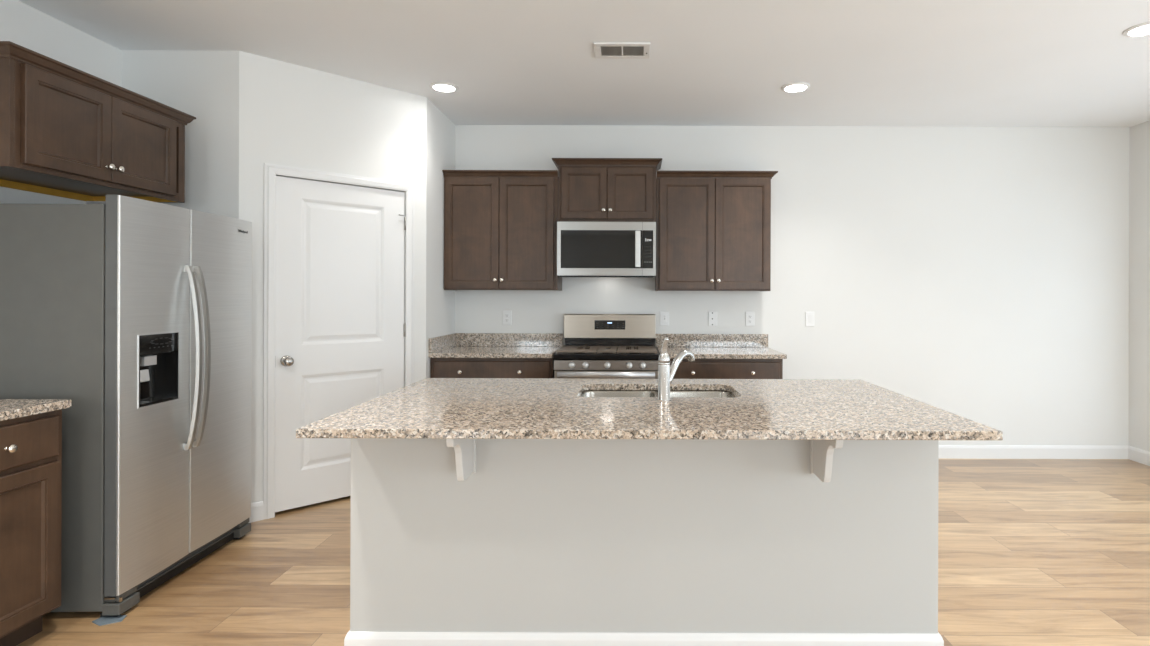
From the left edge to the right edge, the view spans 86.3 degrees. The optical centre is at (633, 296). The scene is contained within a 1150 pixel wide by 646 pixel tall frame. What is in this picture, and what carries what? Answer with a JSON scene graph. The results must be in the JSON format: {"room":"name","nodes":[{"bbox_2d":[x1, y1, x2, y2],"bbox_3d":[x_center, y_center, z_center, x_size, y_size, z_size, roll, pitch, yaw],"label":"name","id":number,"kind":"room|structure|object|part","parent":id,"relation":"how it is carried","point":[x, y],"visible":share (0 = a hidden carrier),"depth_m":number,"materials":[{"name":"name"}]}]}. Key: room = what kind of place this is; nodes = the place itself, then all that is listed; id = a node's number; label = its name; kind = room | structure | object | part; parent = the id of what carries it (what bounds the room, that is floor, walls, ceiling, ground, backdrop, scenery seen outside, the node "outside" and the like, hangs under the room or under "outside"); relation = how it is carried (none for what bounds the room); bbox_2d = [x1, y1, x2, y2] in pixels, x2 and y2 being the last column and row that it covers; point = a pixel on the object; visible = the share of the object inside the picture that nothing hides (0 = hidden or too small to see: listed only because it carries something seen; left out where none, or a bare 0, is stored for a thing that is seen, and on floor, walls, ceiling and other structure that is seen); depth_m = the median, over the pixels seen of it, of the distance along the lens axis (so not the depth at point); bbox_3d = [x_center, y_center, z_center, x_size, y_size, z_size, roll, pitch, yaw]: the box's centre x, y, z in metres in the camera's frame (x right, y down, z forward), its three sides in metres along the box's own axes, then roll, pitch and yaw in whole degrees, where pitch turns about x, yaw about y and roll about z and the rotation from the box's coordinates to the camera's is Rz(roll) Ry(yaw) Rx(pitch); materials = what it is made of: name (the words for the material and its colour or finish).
{"room":"kitchen","nodes":[
{"label":"kitchen","id":0,"kind":"room"},
{"bbox_2d":[0,0,121,203],"bbox_3d":[-3.030,-0.053,0.225,0.120,2.744,9.650,0,0,0],"label":"wall","id":1,"kind":"structure","parent":0,"point":[21,24],"depth_m":3.11,"materials":[{"name":"paint"}]},
{"bbox_2d":[0,41,195,202],"bbox_3d":[-2.698,-0.756,2.893,0.540,0.485,1.017,0,0,0],"label":"upper cabinet","id":2,"kind":"object","parent":1,"relation":"attached to","point":[66,131],"visible":0.99,"depth_m":2.77,"materials":[{"name":"brown wood"}]},
{"bbox_3d":[-2.468,-0.741,2.668,0.020,0.403,0.406,0,0,0],"label":"door","id":3,"kind":"part","parent":2,"relation":"part of","materials":[{"name":"brown wood"}]},
{"bbox_3d":[-2.704,-0.973,2.893,0.526,0.052,1.017,0,0,0],"label":"crown moulding","id":4,"kind":"part","parent":2,"relation":"part of","materials":[{"name":"brown wood"}]},
{"bbox_3d":[-2.443,-0.605,2.846,0.030,0.031,0.031,0,0,0],"label":"knob","id":5,"kind":"part","parent":2,"relation":"part of","materials":[{"name":"silver metal"}]},
{"bbox_3d":[-2.443,-0.605,2.898,0.030,0.031,0.031,0,0,0],"label":"knob","id":6,"kind":"part","parent":2,"relation":"part of","materials":[{"name":"silver metal"}]},
{"bbox_3d":[-2.468,-0.741,3.077,0.020,0.403,0.406,0,0,0],"label":"door","id":7,"kind":"part","parent":2,"relation":"part of","materials":[{"name":"brown wood"}]},
{"bbox_2d":[121,50,238,218],"bbox_3d":[-2.629,-0.052,3.580,0.681,2.744,0.100,0,0,0],"label":"wall","id":8,"kind":"structure","parent":0,"point":[203,85],"depth_m":3.53,"materials":[{"name":"paint"}]},
{"bbox_2d":[248,501,263,522],"bbox_3d":[-2.580,1.266,3.529,0.787,0.108,0.094,0,0,-7],"label":"baseboard","id":9,"kind":"structure","parent":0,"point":[257,508],"depth_m":3.59,"materials":[{"name":"white paint"}]},
{"bbox_2d":[239,51,426,502],"bbox_3d":[-1.921,-0.049,3.974,0.100,2.744,1.149,0,0,45],"label":"wall","id":10,"kind":"structure","parent":0,"point":[292,115],"depth_m":3.82,"materials":[{"name":"paint"}]},
{"bbox_2d":[263,163,414,519],"bbox_3d":[-1.903,0.266,3.980,0.118,2.114,0.928,0,0,45],"label":"trim","id":11,"kind":"structure","parent":10,"relation":"attached to","point":[271,171],"depth_m":3.65,"materials":[{"name":"white paint"}]},
{"bbox_2d":[275,176,405,511],"bbox_3d":[-1.864,0.288,3.947,0.103,2.026,0.815,0,0,45],"label":"door","id":12,"kind":"structure","parent":10,"relation":"in","point":[340,327],"depth_m":3.89,"materials":[{"name":"white paint"}]},
{"bbox_3d":[-2.093,0.392,3.690,0.068,0.066,0.066,0,0,45],"label":"knob","id":13,"kind":"part","parent":12,"relation":"part of","materials":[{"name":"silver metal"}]},
{"bbox_2d":[426,98,455,377],"bbox_3d":[-1.532,-0.048,4.699,0.100,2.744,0.702,0,0,0],"label":"wall","id":14,"kind":"structure","parent":0,"point":[441,131],"depth_m":4.57,"materials":[{"name":"paint"}]},
{"bbox_2d":[17,458,1149,645],"bbox_3d":[0.559,1.381,0.225,7.308,0.100,9.890,0,0,0],"label":"floor","id":15,"kind":"structure","parent":0,"point":[1032,552],"depth_m":2.91,"materials":[{"name":"brown wood"}]},
{"bbox_2d":[0,409,61,645],"bbox_3d":[-2.592,0.879,2.186,0.762,0.882,0.448,0,0,0],"label":"base cabinet","id":16,"kind":"object","parent":15,"relation":"on","point":[30,446],"visible":0.94,"depth_m":2.27,"materials":[{"name":"brown wood"}]},
{"bbox_3d":[-2.225,0.543,2.177,0.030,0.031,0.031,0,0,0],"label":"knob","id":17,"kind":"part","parent":16,"relation":"part of","materials":[{"name":"silver metal"}]},
{"bbox_3d":[-2.250,0.543,2.180,0.020,0.158,0.404,0,0,0],"label":"drawer","id":18,"kind":"part","parent":16,"relation":"part of","materials":[{"name":"brown wood"}]},
{"bbox_2d":[0,399,71,420],"bbox_3d":[-2.599,0.422,2.187,0.744,0.032,0.463,0,0,0],"label":"countertop","id":19,"kind":"structure","parent":16,"relation":"on","point":[9,408],"depth_m":2.30,"materials":[{"name":"stone"}]},
{"bbox_2d":[92,615,126,625],"bbox_3d":[-2.142,1.320,2.486,0.115,0.003,0.078,0,0,0],"label":"floor shim","id":20,"kind":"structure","parent":15,"relation":"on","point":[100,621],"depth_m":2.48,"materials":[{"name":"blue plastic"}]},
{"bbox_2d":[0,194,251,616],"bbox_3d":[-2.462,0.451,2.937,0.831,1.739,0.906,0,0,-2],"label":"refrigerator","id":21,"kind":"object","parent":15,"relation":"on","point":[136,313],"visible":1,"depth_m":2.57,"materials":[{"name":"grey metal"}]},
{"bbox_3d":[-2.136,0.405,2.700,0.062,1.639,0.411,0,0,-2],"label":"freezer door","id":22,"kind":"part","parent":21,"relation":"part of","materials":[{"name":"silver metal"}]},
{"bbox_3d":[-2.108,0.319,2.705,0.008,0.312,0.239,0,0,-2],"label":"dispenser trim","id":23,"kind":"part","parent":21,"relation":"part of","materials":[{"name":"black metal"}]},
{"bbox_3d":[-2.172,1.293,2.951,0.034,0.034,0.695,0,0,-2],"label":"kick plate","id":24,"kind":"part","parent":21,"relation":"part of","materials":[{"name":"black plastic"}]},
{"bbox_3d":[-2.081,0.288,2.879,0.073,0.868,0.028,0,0,-2],"label":"handle","id":25,"kind":"part","parent":21,"relation":"part of","materials":[{"name":"silver metal"}]},
{"bbox_3d":[-2.083,0.288,2.939,0.073,0.868,0.028,0,0,-2],"label":"handle","id":26,"kind":"part","parent":21,"relation":"part of","materials":[{"name":"silver metal"}]},
{"bbox_3d":[-2.149,0.404,3.155,0.062,1.639,0.488,0,0,-2],"label":"fresh food door","id":27,"kind":"part","parent":21,"relation":"part of","materials":[{"name":"silver metal"}]},
{"bbox_2d":[430,357,554,377],"bbox_3d":[-1.038,0.885,4.719,0.890,0.882,0.658,0,0,0],"label":"base cabinet","id":28,"kind":"object","parent":15,"relation":"on","point":[439,367],"visible":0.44,"depth_m":4.42,"materials":[{"name":"brown wood"}]},
{"bbox_2d":[429,346,560,357],"bbox_3d":[-1.036,0.428,4.725,0.894,0.032,0.650,0,0,0],"label":"countertop","id":29,"kind":"structure","parent":28,"relation":"on","point":[457,351],"depth_m":4.49,"materials":[{"name":"stone"}]},
{"bbox_2d":[554,314,658,378],"bbox_3d":[-0.199,0.736,4.678,0.757,1.185,0.684,0,0,0],"label":"gas range","id":30,"kind":"object","parent":15,"relation":"on","point":[597,346],"visible":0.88,"depth_m":4.66,"materials":[{"name":"grey metal"}]},
{"bbox_3d":[-0.446,0.492,4.363,0.048,0.048,0.038,0,0,0],"label":"knob","id":31,"kind":"part","parent":30,"relation":"part of","materials":[{"name":"silver metal"}]},
{"bbox_3d":[-0.349,0.493,4.363,0.048,0.048,0.038,0,0,0],"label":"knob","id":32,"kind":"part","parent":30,"relation":"part of","materials":[{"name":"silver metal"}]},
{"bbox_2d":[555,370,657,378],"bbox_3d":[-0.199,0.848,4.678,0.753,0.840,0.684,0,0,0],"label":"oven","id":33,"kind":"object","parent":30,"relation":"in","point":[594,374],"depth_m":4.34,"materials":[{"name":"silver metal"}]},
{"bbox_2d":[554,348,658,359],"bbox_3d":[-0.198,0.433,4.699,0.757,0.045,0.642,0,0,0],"label":"cooktop","id":34,"kind":"object","parent":30,"relation":"in","point":[562,353],"depth_m":4.39,"materials":[{"name":"black metal"}]},
{"bbox_3d":[-0.198,0.494,4.407,0.757,0.076,0.058,0,0,0],"label":"control panel","id":35,"kind":"part","parent":30,"relation":"part of","materials":[{"name":"silver metal"}]},
{"bbox_3d":[-0.191,0.493,4.363,0.048,0.048,0.038,0,0,0],"label":"knob","id":36,"kind":"part","parent":30,"relation":"part of","materials":[{"name":"silver metal"}]},
{"bbox_3d":[-0.034,0.494,4.363,0.048,0.048,0.038,0,0,0],"label":"knob","id":37,"kind":"part","parent":30,"relation":"part of","materials":[{"name":"silver metal"}]},
{"bbox_3d":[0.063,0.494,4.363,0.048,0.048,0.038,0,0,0],"label":"knob","id":38,"kind":"part","parent":30,"relation":"part of","materials":[{"name":"silver metal"}]},
{"bbox_2d":[344,390,943,645],"bbox_3d":[0.038,0.887,2.504,2.167,0.885,1.112,0,0,0],"label":"kitchen island","id":39,"kind":"object","parent":15,"relation":"on","point":[454,542],"visible":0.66,"depth_m":2.22,"materials":[{"name":"paint"}]},
{"bbox_3d":[0.036,1.275,2.622,2.167,0.108,0.836,0,0,0],"label":"baseboard","id":40,"kind":"part","parent":39,"relation":"part of","materials":[{"name":"white paint"}]},
{"bbox_2d":[296,378,1002,439],"bbox_3d":[0.048,0.430,2.490,2.198,0.029,1.191,0,0,0],"label":"island countertop","id":41,"kind":"structure","parent":39,"relation":"on","point":[427,408],"depth_m":2.15,"materials":[{"name":"stone"}]},
{"bbox_2d":[580,390,735,397],"bbox_3d":[0.105,0.538,2.705,0.722,0.182,0.412,0,0,0],"label":"sink","id":42,"kind":"object","parent":41,"relation":"in","point":[588,393],"visible":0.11,"depth_m":2.90,"materials":[{"name":"silver metal"}]},
{"bbox_3d":[-0.074,0.537,2.705,0.363,0.182,0.412,0,0,0],"label":"bowl","id":43,"kind":"part","parent":42,"relation":"part of","materials":[{"name":"silver metal"}]},
{"bbox_3d":[0.287,0.538,2.705,0.359,0.182,0.412,0,0,0],"label":"bowl","id":44,"kind":"part","parent":42,"relation":"part of","materials":[{"name":"silver metal"}]},
{"bbox_2d":[657,337,694,400],"bbox_3d":[0.174,0.289,2.528,0.057,0.254,0.241,0,0,34],"label":"kitchen faucet","id":45,"kind":"object","parent":41,"relation":"on","point":[666,373],"visible":1,"depth_m":2.44,"materials":[{"name":"silver metal"}]},
{"bbox_3d":[0.121,0.213,2.448,0.048,0.103,0.056,0,0,0],"label":"lever","id":46,"kind":"part","parent":45,"relation":"part of","materials":[{"name":"silver metal"}]},
{"bbox_2d":[657,362,670,400],"bbox_3d":[0.121,0.340,2.452,0.055,0.150,0.055,0,0,0],"label":"faucet","id":47,"kind":"object","parent":45,"relation":"attached to","point":[664,369],"depth_m":2.43,"materials":[{"name":"silver metal"}]},
{"bbox_3d":[0.188,0.299,2.536,0.031,0.147,0.214,0,0,38],"label":"spout","id":48,"kind":"part","parent":45,"relation":"part of","materials":[{"name":"silver metal"}]},
{"bbox_2d":[670,359,782,378],"bbox_3d":[0.635,0.890,4.719,0.892,0.882,0.658,0,0,0],"label":"base cabinet","id":49,"kind":"object","parent":15,"relation":"on","point":[699,368],"visible":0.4,"depth_m":4.42,"materials":[{"name":"brown wood"}]},
{"bbox_2d":[657,347,786,358],"bbox_3d":[0.646,0.433,4.725,0.915,0.032,0.650,0,0,0],"label":"countertop","id":50,"kind":"structure","parent":49,"relation":"on","point":[699,352],"depth_m":4.54,"materials":[{"name":"stone"}]},
{"bbox_2d":[18,0,1149,126],"bbox_3d":[0.569,-1.463,0.225,7.308,0.100,9.890,0,0,0],"label":"ceiling","id":51,"kind":"structure","parent":0,"point":[915,63],"depth_m":3.50,"materials":[{"name":"paint"}]},
{"bbox_2d":[430,82,458,92],"bbox_3d":[-1.285,-1.413,4.130,0.188,0.014,0.188,0,0,0],"label":"recessed light","id":52,"kind":"object","parent":51,"relation":"in","point":[445,87],"visible":1,"depth_m":4.11,"materials":[{"name":"white plastic"}]},
{"bbox_2d":[594,42,649,58],"bbox_3d":[-0.067,-1.408,3.500,0.316,0.014,0.210,0,0,0],"label":"ceiling vent","id":53,"kind":"object","parent":51,"relation":"in","point":[617,50],"visible":1,"depth_m":3.49,"materials":[{"name":"white plastic"}]},
{"bbox_2d":[781,82,809,92],"bbox_3d":[1.090,-1.405,4.110,0.188,0.014,0.188,0,0,0],"label":"recessed light","id":54,"kind":"object","parent":51,"relation":"in","point":[795,87],"visible":1,"depth_m":4.08,"materials":[{"name":"white plastic"}]},
{"bbox_2d":[1123,22,1149,36],"bbox_3d":[2.685,-1.399,3.200,0.188,0.014,0.188,0,0,0],"label":"recessed light","id":55,"kind":"object","parent":51,"relation":"in","point":[1143,29],"visible":1,"depth_m":3.21,"materials":[{"name":"white plastic"}]},
{"bbox_2d":[455,125,1129,445],"bbox_3d":[0.564,-0.041,5.110,7.308,2.744,0.120,0,0,0],"label":"wall","id":56,"kind":"structure","parent":0,"point":[977,274],"depth_m":5.05,"materials":[{"name":"paint"}]},
{"bbox_2d":[428,333,562,352],"bbox_3d":[-1.035,0.358,4.725,0.897,0.108,0.650,0,0,0],"label":"backsplash","id":57,"kind":"structure","parent":56,"relation":"attached to","point":[435,344],"depth_m":5.03,"materials":[{"name":"stone"}]},
{"bbox_2d":[442,170,561,290],"bbox_3d":[-1.035,-0.512,4.873,0.886,0.925,0.354,0,0,0],"label":"upper cabinet","id":58,"kind":"object","parent":56,"relation":"attached to","point":[500,226],"visible":0.97,"depth_m":4.74,"materials":[{"name":"brown wood"}]},
{"bbox_3d":[-1.259,-0.493,4.735,0.422,0.861,0.020,0,0,0],"label":"door","id":59,"kind":"part","parent":58,"relation":"part of","materials":[{"name":"brown wood"}]},
{"bbox_3d":[-1.034,-0.948,4.723,0.886,0.052,0.045,0,0,0],"label":"crown moulding","id":60,"kind":"part","parent":58,"relation":"part of","materials":[{"name":"brown wood"}]},
{"bbox_3d":[-0.834,-0.491,4.735,0.422,0.861,0.020,0,0,0],"label":"door","id":61,"kind":"part","parent":58,"relation":"part of","materials":[{"name":"brown wood"}]},
{"bbox_2d":[503,310,511,324],"bbox_3d":[-1.050,0.175,5.045,0.074,0.120,0.010,0,0,0],"label":"wall outlet","id":62,"kind":"object","parent":56,"relation":"attached to","point":[507,314],"visible":1,"depth_m":5.04,"materials":[{"name":"white plastic"}]},
{"bbox_2d":[552,158,661,221],"bbox_3d":[-0.208,-0.822,4.873,0.852,0.490,0.354,0,0,0],"label":"upper cabinet","id":63,"kind":"object","parent":56,"relation":"attached to","point":[589,189],"visible":0.91,"depth_m":4.73,"materials":[{"name":"brown wood"}]},
{"bbox_3d":[-0.388,-0.803,4.735,0.355,0.401,0.020,0,0,0],"label":"door","id":64,"kind":"part","parent":63,"relation":"part of","materials":[{"name":"brown wood"}]},
{"bbox_2d":[557,222,655,276],"bbox_3d":[-0.210,-0.360,4.832,0.754,0.420,0.435,0,0,0],"label":"microwave","id":65,"kind":"object","parent":63,"relation":"attached to","point":[584,249],"visible":1,"depth_m":4.65,"materials":[{"name":"silver metal"}]},
{"bbox_3d":[0.029,-0.360,4.633,0.040,0.278,0.036,0,0,0],"label":"handle","id":66,"kind":"part","parent":65,"relation":"part of","materials":[{"name":"silver metal"}]},
{"bbox_3d":[0.106,-0.360,4.668,0.081,0.290,0.034,0,0,0],"label":"control panel","id":67,"kind":"part","parent":65,"relation":"part of","materials":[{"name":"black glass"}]},
{"bbox_3d":[-0.208,-1.041,4.875,0.852,0.052,0.350,0,0,0],"label":"crown moulding","id":68,"kind":"part","parent":63,"relation":"part of","materials":[{"name":"brown wood"}]},
{"bbox_3d":[-0.029,-0.802,4.735,0.355,0.401,0.020,0,0,0],"label":"door","id":69,"kind":"part","parent":63,"relation":"part of","materials":[{"name":"brown wood"}]},
{"bbox_2d":[660,311,668,325],"bbox_3d":[0.252,0.183,5.045,0.074,0.120,0.010,0,0,0],"label":"wall outlet","id":70,"kind":"object","parent":56,"relation":"attached to","point":[664,315],"visible":1,"depth_m":5.04,"materials":[{"name":"white plastic"}]},
{"bbox_2d":[663,314,666,322],"bbox_3d":[0.252,0.183,5.043,0.033,0.068,0.003,0,0,0],"label":"socket","id":71,"kind":"object","parent":70,"relation":"attached to","point":[664,315],"depth_m":5.04,"materials":[{"name":"white plastic"}]},
{"bbox_2d":[655,334,767,346],"bbox_3d":[0.642,0.363,5.040,0.931,0.108,0.020,0,0,0],"label":"backsplash","id":72,"kind":"structure","parent":56,"relation":"attached to","point":[675,340],"depth_m":5.03,"materials":[{"name":"stone"}]},
{"bbox_2d":[708,311,716,325],"bbox_3d":[0.651,0.184,5.046,0.074,0.120,0.008,0,0,0],"label":"wall outlet","id":73,"kind":"object","parent":56,"relation":"attached to","point":[712,316],"visible":1,"depth_m":5.04,"materials":[{"name":"white plastic"}]},
{"bbox_2d":[655,171,777,290],"bbox_3d":[0.641,-0.506,4.873,0.935,0.925,0.354,0,0,0],"label":"upper cabinet","id":74,"kind":"object","parent":56,"relation":"attached to","point":[713,228],"visible":0.99,"depth_m":4.74,"materials":[{"name":"brown wood"}]},
{"bbox_3d":[0.412,-0.487,4.735,0.429,0.861,0.020,0,0,0],"label":"door","id":75,"kind":"part","parent":74,"relation":"part of","materials":[{"name":"brown wood"}]},
{"bbox_3d":[0.643,-0.943,4.875,0.935,0.052,0.350,0,0,0],"label":"crown moulding","id":76,"kind":"part","parent":74,"relation":"part of","materials":[{"name":"brown wood"}]},
{"bbox_3d":[0.845,-0.486,4.735,0.429,0.861,0.020,0,0,0],"label":"door","id":77,"kind":"part","parent":74,"relation":"part of","materials":[{"name":"brown wood"}]},
{"bbox_2d":[745,312,753,325],"bbox_3d":[0.959,0.185,5.045,0.074,0.120,0.010,0,0,0],"label":"wall outlet","id":78,"kind":"object","parent":56,"relation":"attached to","point":[749,316],"visible":1,"depth_m":5.04,"materials":[{"name":"white plastic"}]},
{"bbox_2d":[805,312,813,325],"bbox_3d":[1.454,0.187,5.045,0.074,0.120,0.011,0,0,0],"label":"light switch","id":79,"kind":"object","parent":56,"relation":"attached to","point":[809,316],"visible":1,"depth_m":5.04,"materials":[{"name":"white plastic"}]},
{"bbox_2d":[939,445,1127,458],"bbox_3d":[2.588,1.284,5.043,3.012,0.108,0.014,0,0,0],"label":"baseboard","id":80,"kind":"structure","parent":56,"relation":"attached to","point":[945,451],"depth_m":5.04,"materials":[{"name":"white paint"}]},
{"bbox_2d":[1129,120,1149,451],"bbox_3d":[4.158,-0.029,0.225,0.120,2.744,9.650,0,0,0],"label":"wall","id":81,"kind":"structure","parent":0,"point":[1139,149],"depth_m":4.95,"materials":[{"name":"paint"}]},
{"bbox_2d":[1128,446,1149,465],"bbox_3d":[4.087,1.288,4.825,0.014,0.108,0.450,0,0,0],"label":"baseboard","id":82,"kind":"structure","parent":81,"relation":"attached to","point":[1134,454],"depth_m":4.93,"materials":[{"name":"white paint"}]}
]}

